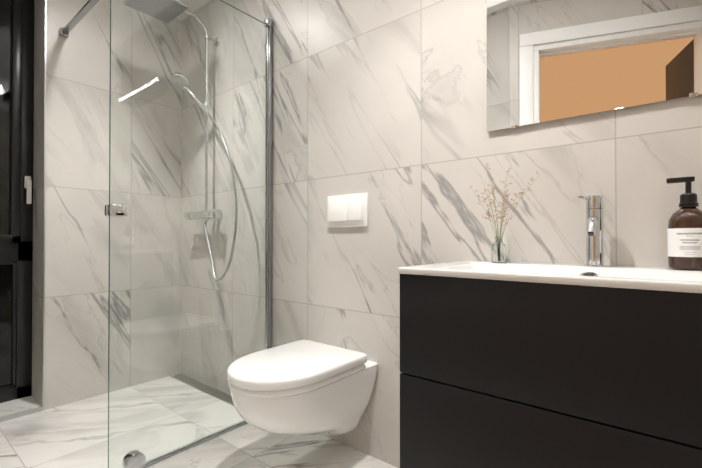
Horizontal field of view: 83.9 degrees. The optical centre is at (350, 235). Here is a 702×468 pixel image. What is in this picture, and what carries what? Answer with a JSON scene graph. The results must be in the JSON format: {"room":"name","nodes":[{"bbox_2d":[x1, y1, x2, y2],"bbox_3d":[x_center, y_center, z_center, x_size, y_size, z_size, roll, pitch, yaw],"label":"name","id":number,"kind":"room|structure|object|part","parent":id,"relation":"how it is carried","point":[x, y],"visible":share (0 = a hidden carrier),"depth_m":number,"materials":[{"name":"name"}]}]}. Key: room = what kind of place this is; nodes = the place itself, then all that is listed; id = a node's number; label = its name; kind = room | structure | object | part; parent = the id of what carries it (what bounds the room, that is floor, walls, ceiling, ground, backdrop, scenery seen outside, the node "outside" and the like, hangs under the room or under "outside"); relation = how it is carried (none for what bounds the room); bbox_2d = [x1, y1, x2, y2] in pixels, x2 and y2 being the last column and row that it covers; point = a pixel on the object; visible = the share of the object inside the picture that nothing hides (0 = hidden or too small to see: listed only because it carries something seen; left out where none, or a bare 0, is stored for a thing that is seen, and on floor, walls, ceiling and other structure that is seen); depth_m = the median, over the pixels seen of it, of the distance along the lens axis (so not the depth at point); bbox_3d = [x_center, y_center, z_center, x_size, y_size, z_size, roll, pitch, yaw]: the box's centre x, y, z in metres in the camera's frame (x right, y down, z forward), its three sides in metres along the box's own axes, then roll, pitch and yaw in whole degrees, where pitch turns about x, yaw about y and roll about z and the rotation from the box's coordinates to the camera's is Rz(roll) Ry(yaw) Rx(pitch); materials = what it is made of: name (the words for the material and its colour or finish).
{"room":"bathroom","nodes":[
{"label":"bathroom","id":0,"kind":"room"},
{"bbox_2d":[32,0,181,409],"bbox_3d":[-1.559,-0.276,2.512,0.400,2.420,0.755,0,-1,39],"label":"wall","id":1,"kind":"structure","parent":0,"point":[76,218],"depth_m":2.30,"materials":[{"name":"stone"}]},
{"bbox_2d":[0,0,33,402],"bbox_3d":[-2.030,-0.279,2.067,0.234,2.420,1.130,0,-1,39],"label":"window","id":2,"kind":"structure","parent":1,"relation":"in","point":[16,127],"depth_m":2.19,"materials":[{"name":"black"}]},
{"bbox_2d":[0,396,42,421],"bbox_3d":[-1.899,0.918,1.950,0.234,0.024,0.530,0,-1,39],"label":"window sill","id":3,"kind":"structure","parent":1,"relation":"attached to","point":[17,408],"depth_m":2.07,"materials":[{"name":"stone"}]},
{"bbox_2d":[42,0,46,409],"bbox_3d":[-1.643,-0.279,2.094,0.007,2.419,0.007,0,-1,39],"label":"trim","id":4,"kind":"structure","parent":1,"relation":"attached to","point":[44,204],"depth_m":2.09,"materials":[{"name":"silver metal"}]},
{"bbox_2d":[176,0,209,19],"bbox_3d":[-0.774,-1.540,0.829,3.760,0.080,2.585,0,-1,39],"label":"ceiling","id":5,"kind":"structure","parent":0,"point":[191,8],"depth_m":2.52,"materials":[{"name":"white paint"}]},
{"bbox_2d":[0,373,397,467],"bbox_3d":[-0.774,0.970,0.807,3.760,0.100,2.585,0,-1,39],"label":"floor","id":6,"kind":"structure","parent":0,"point":[72,435],"depth_m":1.79,"materials":[{"name":"tile"}]},
{"bbox_2d":[59,0,272,467],"bbox_3d":[-1.027,-0.107,2.060,0.994,2.075,0.778,0,-1,39],"label":"shower enclosure","id":7,"kind":"object","parent":6,"relation":"on","point":[134,459],"visible":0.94,"depth_m":1.76,"materials":[{"name":"clear glass"}]},
{"bbox_2d":[170,373,233,405],"bbox_3d":[-0.879,0.932,2.379,0.790,0.003,0.072,0,-1,39],"label":"shower drain","id":8,"kind":"object","parent":6,"relation":"on","point":[214,392],"depth_m":2.38,"materials":[{"name":"silver metal"}]},
{"bbox_2d":[180,0,701,467],"bbox_3d":[-0.090,-0.281,1.876,3.480,2.420,0.120,0,-1,39],"label":"wall","id":9,"kind":"structure","parent":0,"point":[382,104],"depth_m":1.64,"materials":[{"name":"stone"}]},
{"bbox_2d":[122,0,237,281],"bbox_3d":[-0.910,-0.526,2.151,0.615,1.560,0.498,0,-1,39],"label":"shower rail","id":10,"kind":"object","parent":9,"relation":"attached to","point":[171,6],"depth_m":2.25,"materials":[{"name":"silver metal"}]},
{"bbox_2d":[230,360,376,434],"bbox_3d":[-0.199,0.664,1.519,0.360,0.300,0.562,0,-1,39],"label":"toilet","id":11,"kind":"object","parent":9,"relation":"attached to","point":[338,407],"visible":0.5,"depth_m":1.36,"materials":[{"name":"white ceramic"}]},
{"bbox_2d":[227,340,366,397],"bbox_3d":[-0.228,0.497,1.485,0.376,0.058,0.494,0,-1,39],"label":"seat","id":12,"kind":"object","parent":11,"relation":"on","point":[296,368],"visible":1,"depth_m":1.40,"materials":[{"name":"white plastic"}]},
{"bbox_2d":[327,193,367,227],"bbox_3d":[-0.021,-0.111,1.727,0.228,0.144,0.024,0,-1,39],"label":"flush plate","id":13,"kind":"object","parent":9,"relation":"attached to","point":[349,210],"visible":1,"depth_m":1.71,"materials":[{"name":"white plastic"}]},
{"bbox_2d":[398,260,701,467],"bbox_3d":[0.577,0.356,0.960,0.808,0.546,0.447,0,-1,39],"label":"bathroom vanity","id":14,"kind":"object","parent":9,"relation":"attached to","point":[504,374],"depth_m":0.82,"materials":[{"name":"black wood"}]},
{"bbox_2d":[492,237,505,262],"bbox_3d":[0.466,0.043,1.232,0.043,0.083,0.043,0,-1,39],"label":"vase","id":15,"kind":"object","parent":14,"relation":"on","point":[498,250],"visible":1,"depth_m":1.22,"materials":[{"name":"clear glass"}]},
{"bbox_2d":[470,163,539,236],"bbox_3d":[0.480,-0.080,1.226,0.219,0.317,0.077,0,-1,39],"label":"dried flowers","id":16,"kind":"object","parent":15,"relation":"in","point":[501,217],"visible":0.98,"depth_m":1.24,"materials":[{"name":"brown plant"}]},
{"bbox_3d":[0.577,0.146,0.962,0.808,0.125,0.447,0,-1,39],"label":"bathroom vanity top","id":17,"kind":"part","parent":14,"relation":"part of","materials":[{"name":"white ceramic"}]},
{"bbox_2d":[580,272,597,275],"bbox_3d":[0.610,0.105,1.002,0.042,0.023,0.040,0,-1,39],"label":"drain","id":18,"kind":"object","parent":14,"relation":"in","point":[588,274],"visible":0.4,"depth_m":1.01,"materials":[{"name":"silver metal"}]},
{"bbox_2d":[578,195,604,266],"bbox_3d":[0.658,-0.014,1.071,0.098,0.195,0.049,0,-1,-38],"label":"faucet","id":19,"kind":"object","parent":14,"relation":"on","point":[594,231],"visible":1,"depth_m":1.07,"materials":[{"name":"silver metal"}]},
{"bbox_2d":[666,176,701,270],"bbox_3d":[0.829,-0.031,0.960,0.082,0.228,0.081,0,-1,39],"label":"soap bottle","id":20,"kind":"object","parent":14,"relation":"on","point":[684,230],"visible":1,"depth_m":0.94,"materials":[{"name":"brown glass"}]},
{"bbox_2d":[487,0,701,131],"bbox_3d":[0.707,-0.717,1.143,0.620,0.728,0.015,0,-1,39],"label":"mirror","id":21,"kind":"object","parent":9,"relation":"attached to","point":[550,60],"visible":1,"depth_m":1.15,"materials":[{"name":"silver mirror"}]}
]}

